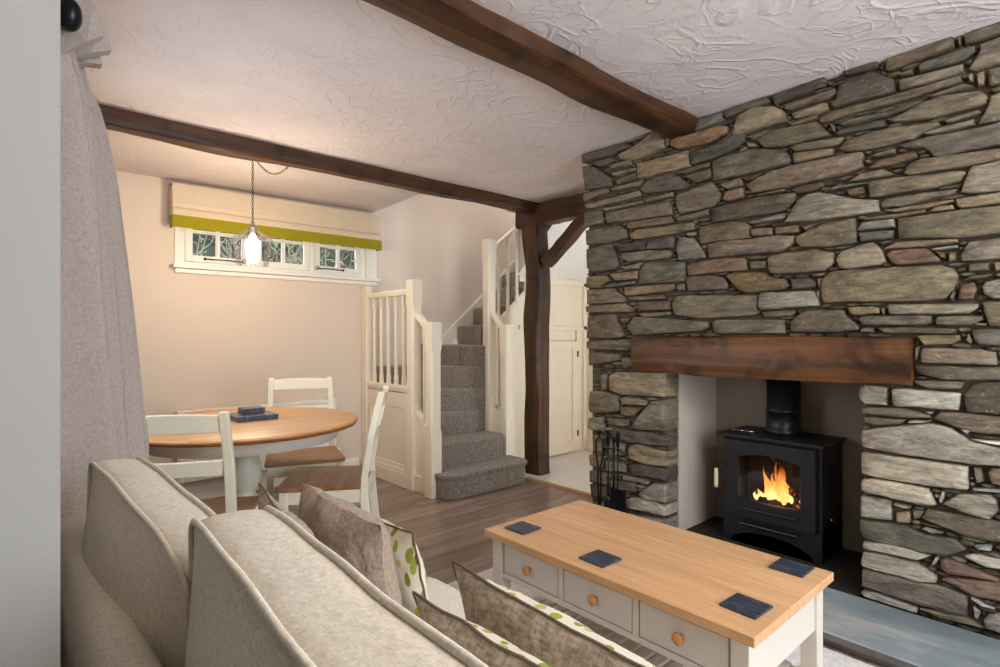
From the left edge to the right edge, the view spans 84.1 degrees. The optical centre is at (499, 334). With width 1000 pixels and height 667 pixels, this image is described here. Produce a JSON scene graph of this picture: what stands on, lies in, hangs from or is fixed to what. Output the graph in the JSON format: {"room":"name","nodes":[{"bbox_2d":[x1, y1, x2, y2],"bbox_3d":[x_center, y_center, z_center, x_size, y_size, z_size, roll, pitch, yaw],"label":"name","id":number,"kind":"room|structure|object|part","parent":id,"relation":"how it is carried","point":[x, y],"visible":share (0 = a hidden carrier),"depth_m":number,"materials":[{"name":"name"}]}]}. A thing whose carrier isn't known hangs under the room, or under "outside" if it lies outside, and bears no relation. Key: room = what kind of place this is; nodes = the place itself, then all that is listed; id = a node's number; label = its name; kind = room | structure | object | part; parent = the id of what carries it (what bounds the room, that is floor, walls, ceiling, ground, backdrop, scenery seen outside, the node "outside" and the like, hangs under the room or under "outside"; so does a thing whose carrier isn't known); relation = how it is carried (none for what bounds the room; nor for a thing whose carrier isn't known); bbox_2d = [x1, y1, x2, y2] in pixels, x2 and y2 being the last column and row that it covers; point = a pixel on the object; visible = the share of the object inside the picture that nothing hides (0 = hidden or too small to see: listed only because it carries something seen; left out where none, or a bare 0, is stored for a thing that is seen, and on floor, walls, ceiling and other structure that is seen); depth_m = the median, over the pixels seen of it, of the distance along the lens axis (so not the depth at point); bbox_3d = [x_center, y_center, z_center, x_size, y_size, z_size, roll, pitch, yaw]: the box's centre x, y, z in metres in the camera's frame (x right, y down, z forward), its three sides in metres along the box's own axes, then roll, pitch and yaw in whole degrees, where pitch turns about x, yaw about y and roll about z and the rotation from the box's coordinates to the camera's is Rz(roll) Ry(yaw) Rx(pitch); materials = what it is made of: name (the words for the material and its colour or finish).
{"room":"traditional dwelling","nodes":[
{"label":"traditional dwelling","id":0,"kind":"room"},
{"bbox_2d":[0,0,59,666],"bbox_3d":[-1.099,-0.050,1.063,0.300,2.480,5.650,0,0,-42],"label":"wall","id":1,"kind":"structure","parent":0,"point":[29,29],"depth_m":0.52,"materials":[{"name":"grey paint"}]},
{"bbox_2d":[60,0,82,31],"bbox_3d":[-1.411,-0.688,1.701,0.097,0.139,1.384,0,0,-42],"label":"pole","id":2,"kind":"object","parent":1,"relation":"attached to","point":[71,18],"visible":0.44,"depth_m":1.21,"materials":[{"name":"metal"}]},
{"bbox_2d":[60,0,148,516],"bbox_3d":[-0.985,0.172,1.352,0.249,1.955,0.197,0,0,-42],"label":"curtain","id":3,"kind":"object","parent":2,"relation":"hanging from","point":[102,412],"visible":0.51,"depth_m":1.29,"materials":[{"name":"grey fabric"}]},
{"bbox_2d":[116,171,515,484],"bbox_3d":[-1.177,-1.020,4.917,5.600,4.420,0.200,0,0,-42],"label":"wall","id":4,"kind":"structure","parent":0,"point":[205,341],"depth_m":4.30,"materials":[{"name":"beige paint"}]},
{"bbox_2d":[176,399,339,482],"bbox_3d":[-1.765,0.846,4.179,1.187,0.648,0.067,0,0,-42],"label":"radiator","id":5,"kind":"object","parent":4,"relation":"attached to","point":[320,401],"visible":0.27,"depth_m":4.13,"materials":[{"name":"white metal"}]},
{"bbox_2d":[176,399,336,413],"bbox_3d":[-1.780,0.536,4.166,1.148,0.028,0.067,0,0,-42],"label":"grille","id":6,"kind":"object","parent":5,"relation":"attached to","point":[321,401],"depth_m":4.24,"materials":[{"name":"white metal"}]},
{"bbox_2d":[181,457,358,498],"bbox_3d":[-2.036,1.107,4.003,2.220,0.125,0.018,0,0,-42],"label":"baseboard","id":7,"kind":"structure","parent":4,"relation":"attached to","point":[214,488],"depth_m":3.98,"materials":[{"name":"white paint"}]},
{"bbox_2d":[171,227,380,285],"bbox_3d":[-1.674,-0.730,4.348,1.590,0.600,0.145,0,0,-42],"label":"window","id":8,"kind":"structure","parent":4,"relation":"in","point":[252,264],"depth_m":4.28,"materials":[{"name":"white paint"}]},
{"bbox_2d":[169,182,381,250],"bbox_3d":[-1.639,-0.877,4.275,1.585,0.300,0.138,0,0,-42],"label":"blind","id":9,"kind":"object","parent":8,"relation":"attached to","point":[190,206],"visible":1,"depth_m":4.14,"materials":[{"name":"beige fabric"}]},
{"bbox_3d":[-1.664,-0.460,4.337,1.590,0.060,0.115,0,0,-42],"label":"sill","id":10,"kind":"part","parent":8,"relation":"part of","materials":[{"name":"white paint"}]},
{"bbox_2d":[499,284,581,458],"bbox_3d":[0.378,0.025,5.274,1.305,2.290,0.040,0,0,-42],"label":"panelling","id":11,"kind":"object","parent":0,"point":[566,301],"visible":0.06,"depth_m":5.36,"materials":[{"name":"beige paint"}]},
{"bbox_2d":[549,341,578,456],"bbox_3d":[0.565,0.610,5.381,0.575,1.100,0.034,0,0,-42],"label":"door","id":12,"kind":"structure","parent":11,"relation":"attached to","point":[563,432],"depth_m":5.42,"materials":[{"name":"beige paint"}]},
{"bbox_3d":[0.553,0.610,5.383,0.560,1.100,0.016,0,0,-42],"label":"panel","id":13,"kind":"part","parent":12,"relation":"part of","materials":[{"name":"beige paint"}]},
{"bbox_2d":[84,0,999,212],"bbox_3d":[0.484,-1.176,2.646,4.950,0.228,5.900,0,0,-42],"label":"ceiling","id":14,"kind":"structure","parent":0,"point":[359,81],"depth_m":2.40,"materials":[{"name":"paint"}]},
{"bbox_2d":[232,161,287,266],"bbox_3d":[-1.418,-0.760,3.329,0.348,0.687,0.223,0,0,-20],"label":"pendant lamp","id":15,"kind":"object","parent":14,"relation":"hanging from","point":[252,245],"visible":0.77,"depth_m":3.32,"materials":[{"name":"clear glass"}]},
{"bbox_3d":[-1.476,-0.532,3.308,0.224,0.232,0.224,0,0,-42],"label":"lamp shade","id":16,"kind":"part","parent":15,"relation":"part of","materials":[{"name":"clear glass"}]},
{"bbox_3d":[-1.476,-0.877,3.308,0.011,0.411,0.011,0,0,3],"label":"chain","id":17,"kind":"part","parent":15,"relation":"part of","materials":[{"name":"metal"}]},
{"bbox_3d":[-1.476,-0.538,3.308,0.084,0.113,0.084,0,0,-42],"label":"bulb","id":18,"kind":"part","parent":15,"relation":"part of","materials":[{"name":"white glass"}]},
{"bbox_3d":[-1.390,-1.026,3.385,0.237,0.093,0.014,0,0,-42],"label":"swag chain","id":19,"kind":"part","parent":15,"relation":"part of","materials":[{"name":"metal"}]},
{"bbox_2d":[98,104,538,213],"bbox_3d":[-0.940,-1.071,3.591,3.295,0.129,0.127,0,0,-41],"label":"ceiling beam","id":20,"kind":"structure","parent":14,"relation":"attached to","point":[189,136],"depth_m":3.25,"materials":[{"name":"brown wood"}]},
{"bbox_2d":[362,0,698,139],"bbox_3d":[-0.094,-1.123,1.996,2.920,0.115,0.207,0,0,-43],"label":"ceiling beam","id":21,"kind":"structure","parent":14,"relation":"attached to","point":[466,24],"depth_m":2.17,"materials":[{"name":"brown wood"}]},
{"bbox_2d":[216,449,881,666],"bbox_3d":[0.482,1.199,2.611,5.000,0.062,5.850,0,0,-42],"label":"floor","id":22,"kind":"structure","parent":0,"point":[445,531],"depth_m":3.69,"materials":[{"name":"brown wood"}]},
{"bbox_2d":[145,411,259,514],"bbox_3d":[-1.193,0.720,2.132,0.430,0.900,0.499,0,0,-13],"label":"dining chair","id":23,"kind":"object","parent":22,"relation":"on","point":[158,425],"visible":0.23,"depth_m":1.95,"materials":[{"name":"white wood"}]},
{"bbox_3d":[-1.142,0.309,1.912,0.336,0.071,0.048,0,0,-13],"label":"rail","id":24,"kind":"part","parent":23,"relation":"part of","materials":[{"name":"beige paint"}]},
{"bbox_3d":[-0.977,0.720,1.992,0.040,0.900,0.116,0,0,-13],"label":"leg","id":25,"kind":"part","parent":23,"relation":"part of","materials":[{"name":"beige paint"}]},
{"bbox_3d":[-1.207,0.712,2.190,0.430,0.023,0.380,0,0,-13],"label":"seat","id":26,"kind":"part","parent":23,"relation":"part of","materials":[{"name":"brown wood"}]},
{"bbox_2d":[148,407,357,496],"bbox_3d":[-1.220,0.790,2.652,1.043,0.760,1.043,0,0,-42],"label":"dining table","id":27,"kind":"object","parent":22,"relation":"on","point":[295,428],"visible":0.5,"depth_m":2.40,"materials":[{"name":"brown wood"}]},
{"bbox_2d":[230,418,277,422],"bbox_3d":[-1.216,0.407,2.716,0.191,0.006,0.192,0,0,-42],"label":"placemat","id":28,"kind":"object","parent":27,"relation":"on","point":[268,418],"visible":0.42,"depth_m":2.64,"materials":[{"name":"grey stone"}]},
{"bbox_2d":[230,416,277,421],"bbox_3d":[-1.216,0.400,2.715,0.191,0.006,0.192,0,0,-42],"label":"placemat","id":29,"kind":"object","parent":28,"relation":"on","point":[276,416],"visible":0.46,"depth_m":2.64,"materials":[{"name":"grey stone"}]},
{"bbox_2d":[230,415,278,419],"bbox_3d":[-1.216,0.394,2.716,0.192,0.006,0.191,0,0,-42],"label":"placemat","id":30,"kind":"object","parent":29,"relation":"on","point":[272,415],"visible":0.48,"depth_m":2.64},
{"bbox_2d":[230,410,278,418],"bbox_3d":[-1.216,0.388,2.716,0.191,0.006,0.191,0,0,-42],"label":"placemat","id":31,"kind":"object","parent":30,"relation":"on","point":[237,415],"visible":0.72,"depth_m":2.68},
{"bbox_2d":[237,411,264,413],"bbox_3d":[-1.238,0.381,2.756,0.100,0.006,0.101,0,0,-42],"label":"coaster","id":32,"kind":"object","parent":31,"relation":"on","point":[237,411],"visible":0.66,"depth_m":2.72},
{"bbox_2d":[238,410,264,412],"bbox_3d":[-1.237,0.375,2.757,0.101,0.006,0.101,0,0,-42],"label":"coaster","id":33,"kind":"object","parent":32,"relation":"on","point":[238,410],"visible":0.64,"depth_m":2.72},
{"bbox_2d":[238,408,264,411],"bbox_3d":[-1.237,0.369,2.757,0.101,0.006,0.101,0,0,-42],"label":"coaster","id":34,"kind":"object","parent":33,"relation":"on","point":[238,408],"visible":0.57,"depth_m":2.72,"materials":[{"name":"grey stone"}]},
{"bbox_2d":[238,406,264,409],"bbox_3d":[-1.236,0.363,2.758,0.101,0.006,0.100,0,0,-42],"label":"coaster","id":35,"kind":"object","parent":34,"relation":"on","point":[246,407],"visible":1,"depth_m":2.75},
{"bbox_2d":[60,456,488,666],"bbox_3d":[-0.091,0.697,0.889,0.933,0.945,1.747,0,0,-42],"label":"sofa","id":36,"kind":"object","parent":22,"relation":"on","point":[151,575],"visible":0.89,"depth_m":0.65,"materials":[{"name":"fabric"}]},
{"bbox_3d":[-0.403,0.729,0.613,0.096,0.695,1.704,0,0,-42],"label":"frame","id":37,"kind":"part","parent":36,"relation":"part of","materials":[{"name":"fabric"}]},
{"bbox_2d":[81,459,209,666],"bbox_3d":[-0.580,0.494,0.930,0.186,0.483,0.619,0,0,-42],"label":"cushion","id":38,"kind":"object","parent":36,"relation":"on","point":[138,539],"depth_m":0.80,"materials":[{"name":"fabric"}]},
{"bbox_2d":[258,482,314,536],"bbox_3d":[-0.393,0.495,1.098,0.131,0.375,0.361,0,0,-42],"label":"cushion","id":39,"kind":"object","parent":36,"relation":"on","point":[265,498],"visible":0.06,"depth_m":1.11,"materials":[{"name":"beige fabric"}]},
{"bbox_2d":[185,509,467,666],"bbox_3d":[-0.129,0.481,0.452,0.192,0.510,0.735,0,0,-42],"label":"cushion","id":40,"kind":"object","parent":36,"relation":"on","point":[261,590],"depth_m":0.50,"materials":[{"name":"fabric"}]},
{"bbox_2d":[298,482,401,605],"bbox_3d":[-0.343,0.523,1.256,0.177,0.355,0.347,0,0,-42],"label":"cushion","id":41,"kind":"object","parent":36,"relation":"on","point":[356,535],"visible":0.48,"depth_m":1.17,"materials":[{"name":"grey fabric"}]},
{"bbox_2d":[368,512,427,618],"bbox_3d":[-0.273,0.558,1.346,0.281,0.275,0.124,0,0,38],"label":"cushion","id":42,"kind":"object","parent":36,"relation":"on","point":[408,562],"visible":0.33,"depth_m":1.25,"materials":[{"name":"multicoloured fabric"}]},
{"bbox_2d":[427,577,465,619],"bbox_3d":[-0.233,0.806,1.218,0.704,0.204,0.706,0,0,-42],"label":"seat cushion","id":43,"kind":"object","parent":36,"relation":"on","point":[442,595],"depth_m":1.50,"materials":[{"name":"fabric"}]},
{"bbox_2d":[412,590,551,666],"bbox_3d":[0.054,0.538,0.685,0.136,0.335,0.433,0,0,-42],"label":"cushion","id":44,"kind":"object","parent":36,"relation":"on","point":[488,647],"visible":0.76,"depth_m":0.72,"materials":[{"name":"beige fabric"}]},
{"bbox_2d":[451,559,655,666],"bbox_3d":[0.110,0.548,0.810,0.163,0.350,0.481,0,0,-42],"label":"cushion","id":45,"kind":"object","parent":36,"relation":"on","point":[546,633],"visible":0.82,"depth_m":0.79,"materials":[{"name":"beige fabric"}]},
{"bbox_2d":[264,377,345,502],"bbox_3d":[-1.176,0.720,3.312,0.430,0.900,0.499,0,0,-23],"label":"dining chair","id":46,"kind":"object","parent":22,"relation":"on","point":[282,464],"visible":0.59,"depth_m":3.27,"materials":[{"name":"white wood"}]},
{"bbox_3d":[-1.260,0.947,3.040,0.036,0.447,0.035,0,0,-23],"label":"leg","id":47,"kind":"part","parent":46,"relation":"part of","materials":[{"name":"beige paint"}]},
{"bbox_3d":[-1.413,0.720,3.412,0.040,0.900,0.116,0,0,-23],"label":"leg","id":48,"kind":"part","parent":46,"relation":"part of","materials":[{"name":"beige paint"}]},
{"bbox_3d":[-1.264,0.309,3.519,0.336,0.071,0.048,0,0,-23],"label":"rail","id":49,"kind":"part","parent":46,"relation":"part of","materials":[{"name":"beige paint"}]},
{"bbox_3d":[-1.152,0.712,3.257,0.430,0.023,0.380,0,0,-23],"label":"seat","id":50,"kind":"part","parent":46,"relation":"part of","materials":[{"name":"brown wood"}]},
{"bbox_3d":[-1.091,0.754,3.113,0.340,0.062,0.020,0,0,-23],"label":"rail","id":51,"kind":"part","parent":46,"relation":"part of","materials":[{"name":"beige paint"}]},
{"bbox_3d":[-1.085,0.720,3.553,0.040,0.900,0.116,0,0,-23],"label":"leg","id":52,"kind":"part","parent":46,"relation":"part of","materials":[{"name":"beige paint"}]},
{"bbox_2d":[275,385,389,517],"bbox_3d":[-0.810,0.720,2.771,0.499,0.900,0.430,0,0,-8],"label":"dining chair","id":53,"kind":"object","parent":22,"relation":"on","point":[351,483],"visible":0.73,"depth_m":2.61,"materials":[{"name":"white wood"}]},
{"bbox_3d":[-1.000,0.947,2.559,0.035,0.447,0.036,0,0,-8],"label":"leg","id":54,"kind":"part","parent":53,"relation":"part of","materials":[{"name":"beige paint"}]},
{"bbox_3d":[-0.869,0.712,2.763,0.380,0.023,0.430,0,0,-8],"label":"seat","id":55,"kind":"part","parent":53,"relation":"part of","materials":[{"name":"brown wood"}]},
{"bbox_3d":[-0.821,0.754,2.583,0.335,0.062,0.020,0,0,-8],"label":"rail","id":56,"kind":"part","parent":53,"relation":"part of","materials":[{"name":"beige paint"}]},
{"bbox_3d":[-0.656,0.754,2.792,0.020,0.062,0.340,0,0,-8],"label":"rail","id":57,"kind":"part","parent":53,"relation":"part of","materials":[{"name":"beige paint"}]},
{"bbox_3d":[-0.602,0.720,2.620,0.116,0.900,0.040,0,0,-8],"label":"leg","id":58,"kind":"part","parent":53,"relation":"part of","materials":[{"name":"beige paint"}]},
{"bbox_3d":[-0.650,0.720,2.973,0.116,0.900,0.040,0,0,-8],"label":"leg","id":59,"kind":"part","parent":53,"relation":"part of","materials":[{"name":"beige paint"}]},
{"bbox_3d":[-0.586,0.309,2.802,0.048,0.071,0.336,0,0,-8],"label":"rail","id":60,"kind":"part","parent":53,"relation":"part of","materials":[{"name":"beige paint"}]},
{"bbox_2d":[361,226,557,499],"bbox_3d":[0.186,-0.239,5.169,2.633,2.819,1.237,0,0,-42],"label":"staircase","id":61,"kind":"structure","parent":22,"relation":"on","point":[447,432],"depth_m":4.51,"materials":[{"name":"white wood"}]},
{"bbox_3d":[-0.897,-0.330,4.484,0.056,0.050,0.660,0,0,-42],"label":"handrail","id":62,"kind":"part","parent":61,"relation":"part of","materials":[{"name":"beige paint"}]},
{"bbox_3d":[-0.909,0.755,4.473,0.012,0.630,0.660,0,0,-42],"label":"panel frame","id":63,"kind":"part","parent":61,"relation":"part of","materials":[{"name":"beige paint"}]},
{"bbox_3d":[-0.898,0.425,4.482,0.056,0.060,0.660,0,0,-42],"label":"rail","id":64,"kind":"part","parent":61,"relation":"part of","materials":[{"name":"beige paint"}]},
{"bbox_3d":[-0.653,0.375,4.208,0.090,1.590,0.090,0,0,-42],"label":"newel post","id":65,"kind":"part","parent":61,"relation":"part of","materials":[{"name":"beige paint"}]},
{"bbox_3d":[-0.576,1.110,4.096,0.018,0.120,0.185,0,0,-42],"label":"short skirting","id":66,"kind":"part","parent":61,"relation":"part of","materials":[{"name":"beige paint"}]},
{"bbox_3d":[-0.560,-0.080,4.114,0.055,0.202,0.200,0,0,-44],"label":"sloping rail","id":67,"kind":"part","parent":61,"relation":"part of","materials":[{"name":"beige paint"}]},
{"bbox_3d":[-0.484,0.539,4.010,0.090,1.262,0.090,0,0,-42],"label":"newel post","id":68,"kind":"part","parent":61,"relation":"part of","materials":[{"name":"beige paint"}]},
{"bbox_3d":[-0.092,0.177,4.747,0.090,1.985,0.090,0,0,-42],"label":"newel post","id":69,"kind":"part","parent":61,"relation":"part of","materials":[{"name":"beige paint"}]},
{"bbox_3d":[-0.016,-0.110,4.674,0.131,0.200,0.055,0,0,43],"label":"sloping rail","id":70,"kind":"part","parent":61,"relation":"part of","materials":[{"name":"beige paint"}]},
{"bbox_3d":[0.056,0.542,4.611,0.090,1.255,0.090,0,0,-42],"label":"newel post","id":71,"kind":"part","parent":61,"relation":"part of","materials":[{"name":"beige paint"}]},
{"bbox_3d":[0.353,-1.180,5.178,1.170,0.937,0.055,0,0,-42],"label":"handrail","id":72,"kind":"part","parent":61,"relation":"part of","materials":[{"name":"beige paint"}]},
{"bbox_2d":[521,224,550,475],"bbox_3d":[0.310,0.125,4.696,0.185,2.090,0.195,-1,1,-42],"label":"timber post","id":73,"kind":"object","parent":22,"relation":"on","point":[536,318],"visible":0.98,"depth_m":4.63,"materials":[{"name":"brown wood"}]},
{"bbox_2d":[515,191,588,228],"bbox_3d":[0.595,-1.007,4.381,0.165,0.182,1.220,0,0,-42],"label":"cross beam","id":74,"kind":"structure","parent":73,"relation":"on","point":[564,209],"depth_m":4.46,"materials":[{"name":"brown wood"}]},
{"bbox_2d":[540,214,587,267],"bbox_3d":[0.562,-0.789,4.416,0.106,0.462,0.572,0,0,-43],"label":"diagonal brace","id":75,"kind":"object","parent":73,"relation":"attached to","point":[576,227],"visible":0.78,"depth_m":4.42,"materials":[{"name":"brown wood"}]},
{"bbox_2d":[525,477,592,497],"bbox_3d":[0.544,1.163,4.155,0.060,0.014,0.970,0,0,-42],"label":"trim","id":76,"kind":"structure","parent":22,"relation":"on","point":[576,491],"depth_m":4.23,"materials":[{"name":"brown wood"}]},
{"bbox_2d":[447,568,874,666],"bbox_3d":[0.732,1.165,1.661,1.265,0.009,2.700,0,0,-42],"label":"rug","id":77,"kind":"object","parent":22,"relation":"on","point":[831,658],"visible":0.02,"depth_m":2.01,"materials":[{"name":"fabric"}]},
{"bbox_2d":[484,500,833,666],"bbox_3d":[0.477,0.939,1.869,0.549,0.439,0.994,0,0,-42],"label":"coffee table","id":78,"kind":"object","parent":77,"relation":"on","point":[667,588],"visible":0.88,"depth_m":1.68,"materials":[{"name":"brown wood"}]},
{"bbox_3d":[0.006,0.952,2.053,0.048,0.413,0.048,0,0,-42],"label":"leg","id":79,"kind":"part","parent":78,"relation":"part of","materials":[{"name":"paint"}]},
{"bbox_2d":[504,521,540,534],"bbox_3d":[0.084,0.716,2.058,0.099,0.007,0.098,0,0,-43],"label":"coaster","id":80,"kind":"object","parent":78,"relation":"on","point":[522,527],"visible":1,"depth_m":2.05,"materials":[{"name":"grey stone"}]},
{"bbox_3d":[0.094,0.812,1.913,0.031,0.033,0.033,0,0,-42],"label":"knob","id":81,"kind":"part","parent":78,"relation":"part of","materials":[{"name":"brown wood"}]},
{"bbox_3d":[0.109,0.814,1.926,0.016,0.100,0.262,0,0,-42],"label":"drawer","id":82,"kind":"part","parent":78,"relation":"part of","materials":[{"name":"paint"}]},
{"bbox_3d":[0.286,0.812,1.698,0.031,0.033,0.033,0,0,-42],"label":"knob","id":83,"kind":"part","parent":78,"relation":"part of","materials":[{"name":"brown wood"}]},
{"bbox_3d":[0.301,0.814,1.711,0.016,0.100,0.262,0,0,-42],"label":"drawer","id":84,"kind":"part","parent":78,"relation":"part of","materials":[{"name":"paint"}]},
{"bbox_2d":[579,549,621,567],"bbox_3d":[0.322,0.716,1.776,0.099,0.007,0.098,0,0,-41],"label":"coaster","id":85,"kind":"object","parent":78,"relation":"on","point":[602,559],"visible":1,"depth_m":1.77,"materials":[{"name":"grey stone"}]},
{"bbox_3d":[0.475,0.816,1.867,0.487,0.139,0.934,0,0,-42],"label":"apron frame","id":86,"kind":"part","parent":78,"relation":"part of","materials":[{"name":"paint"}]},
{"bbox_2d":[533,595,800,666],"bbox_3d":[0.477,1.046,1.869,0.481,0.047,0.890,0,0,-42],"label":"slatted shelf","id":87,"kind":"object","parent":78,"relation":"attached to","point":[660,660],"depth_m":1.85,"materials":[{"name":"paint"}]},
{"bbox_3d":[0.479,0.812,1.483,0.031,0.033,0.033,0,0,-42],"label":"knob","id":88,"kind":"part","parent":78,"relation":"part of","materials":[{"name":"brown wood"}]},
{"bbox_3d":[0.493,0.814,1.496,0.016,0.100,0.262,0,0,-42],"label":"drawer","id":89,"kind":"part","parent":78,"relation":"part of","materials":[{"name":"paint"}]},
{"bbox_3d":[0.608,0.952,1.380,0.048,0.413,0.048,0,0,-42],"label":"leg","id":90,"kind":"part","parent":78,"relation":"part of","materials":[{"name":"paint"}]},
{"bbox_2d":[719,593,772,619],"bbox_3d":[0.651,0.716,1.466,0.099,0.007,0.099,0,0,-40],"label":"coaster","id":91,"kind":"object","parent":78,"relation":"on","point":[747,606],"visible":1,"depth_m":1.46,"materials":[{"name":"grey stone"}]},
{"bbox_2d":[769,557,814,577],"bbox_3d":[0.898,0.716,1.708,0.099,0.007,0.099,0,0,-42],"label":"coaster","id":92,"kind":"object","parent":78,"relation":"on","point":[801,570],"visible":1,"depth_m":1.70,"materials":[{"name":"grey stone"}]},
{"bbox_3d":[0.948,0.952,1.685,0.048,0.413,0.048,0,0,-42],"label":"leg","id":93,"kind":"part","parent":78,"relation":"part of","materials":[{"name":"paint"}]},
{"bbox_2d":[823,587,999,666],"bbox_3d":[1.344,1.141,2.241,0.418,0.057,2.350,0,0,-42],"label":"hearth slab","id":94,"kind":"object","parent":22,"relation":"on","point":[879,634],"visible":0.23,"depth_m":2.04,"materials":[{"name":"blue stone"}]},
{"bbox_2d":[595,429,625,511],"bbox_3d":[0.643,0.827,3.171,0.168,0.572,0.167,0,0,-2],"label":"tool","id":95,"kind":"object","parent":94,"relation":"on","point":[616,500],"visible":0.76,"depth_m":3.17,"materials":[{"name":"metal"}]},
{"bbox_2d":[518,221,588,280],"bbox_3d":[0.728,-0.835,5.135,0.960,0.570,0.625,0,0,-42],"label":"wall","id":96,"kind":"structure","parent":0,"point":[572,265],"depth_m":5.21,"materials":[{"name":"white paint"}]},
{"bbox_2d":[586,280,592,438],"bbox_3d":[2.020,-0.050,4.529,0.150,2.480,3.260,0,0,-42],"label":"wall","id":97,"kind":"structure","parent":0,"point":[589,367],"depth_m":5.66,"materials":[{"name":"beige paint"}]},
{"bbox_2d":[519,275,586,450],"bbox_3d":[0.530,0.310,5.370,0.950,1.720,0.020,0,0,-42],"label":"trim","id":98,"kind":"structure","parent":97,"relation":"attached to","point":[557,281],"depth_m":5.65,"materials":[{"name":"beige paint"}]},
{"bbox_2d":[585,439,592,450],"bbox_3d":[1.327,1.115,5.170,0.030,0.110,1.340,0,0,-42],"label":"baseboard","id":99,"kind":"structure","parent":97,"relation":"attached to","point":[588,442],"depth_m":5.62,"materials":[{"name":"beige paint"}]},
{"bbox_2d":[678,374,865,552],"bbox_3d":[1.506,0.460,2.950,0.502,1.420,1.070,0,0,-42],"label":"wall","id":100,"kind":"structure","parent":0,"point":[707,406],"depth_m":3.19,"materials":[{"name":"beige paint"}]},
{"bbox_2d":[686,516,865,598],"bbox_3d":[1.430,1.141,2.885,0.553,0.057,0.915,0,0,-42],"label":"hearth","id":101,"kind":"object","parent":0,"point":[846,566],"depth_m":2.71,"materials":[{"name":"black stone"}]},
{"bbox_2d":[714,379,846,564],"bbox_3d":[1.480,0.444,2.933,0.378,1.339,0.541,0,0,-42],"label":"stove","id":102,"kind":"object","parent":101,"relation":"on","point":[811,464],"visible":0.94,"depth_m":2.87,"materials":[{"name":"black metal"}]},
{"bbox_2d":[730,428,759,432],"bbox_3d":[1.321,0.518,3.005,0.160,0.016,0.059,0,0,37],"label":"lid","id":103,"kind":"object","parent":102,"relation":"on","point":[730,428],"visible":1,"depth_m":2.97,"materials":[{"name":"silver metal"}]},
{"bbox_2d":[749,494,799,508],"bbox_3d":[1.469,0.895,2.910,0.057,0.057,0.300,0,0,-40],"label":"log","id":104,"kind":"object","parent":102,"relation":"in","point":[775,502],"visible":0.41,"depth_m":2.91,"materials":[{"name":"brown wood"}]},
{"bbox_2d":[753,473,799,504],"bbox_3d":[1.480,0.766,2.924,0.108,0.252,0.273,0,0,-42],"label":"flames","id":105,"kind":"object","parent":104,"relation":"on","point":[776,489],"visible":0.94,"depth_m":2.92},
{"bbox_2d":[754,489,799,504],"bbox_3d":[1.523,0.890,2.985,0.066,0.066,0.280,0,0,-44],"label":"log","id":106,"kind":"object","parent":102,"relation":"on","point":[796,501],"visible":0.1,"depth_m":2.93,"materials":[{"name":"brown wood"}]},
{"bbox_2d":[788,486,799,498],"bbox_3d":[1.516,0.818,2.925,0.046,0.046,0.200,0,0,-10],"label":"log","id":107,"kind":"object","parent":106,"relation":"on","point":[793,492],"visible":0.42,"depth_m":2.85,"materials":[{"name":"brown wood"}]},
{"bbox_3d":[1.490,0.537,2.947,0.345,0.015,0.528,0,0,-42],"label":"plate","id":108,"kind":"part","parent":102,"relation":"part of","materials":[{"name":"black metal"}]},
{"bbox_2d":[581,22,999,639],"bbox_3d":[1.677,0.027,2.275,0.180,2.394,3.357,0,0,-41],"label":"wall","id":109,"kind":"structure","parent":0,"point":[864,201],"depth_m":2.35,"materials":[{"name":"stone"}]},
{"bbox_2d":[631,336,914,385],"bbox_3d":[1.238,0.112,2.726,0.148,0.211,1.312,0,0,-42],"label":"lintel","id":110,"kind":"object","parent":109,"relation":"attached to","point":[820,359],"visible":0.91,"depth_m":2.55,"materials":[{"name":"brown wood"}]},
{"label":"outside","id":111,"kind":"structure","parent":0,"visible":0},
{"bbox_2d":[186,229,354,273],"bbox_3d":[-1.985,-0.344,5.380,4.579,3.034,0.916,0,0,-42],"label":"foliage","id":112,"kind":"object","parent":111,"point":[294,256],"visible":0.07,"depth_m":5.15,"materials":[{"name":"green plant"}]}
]}

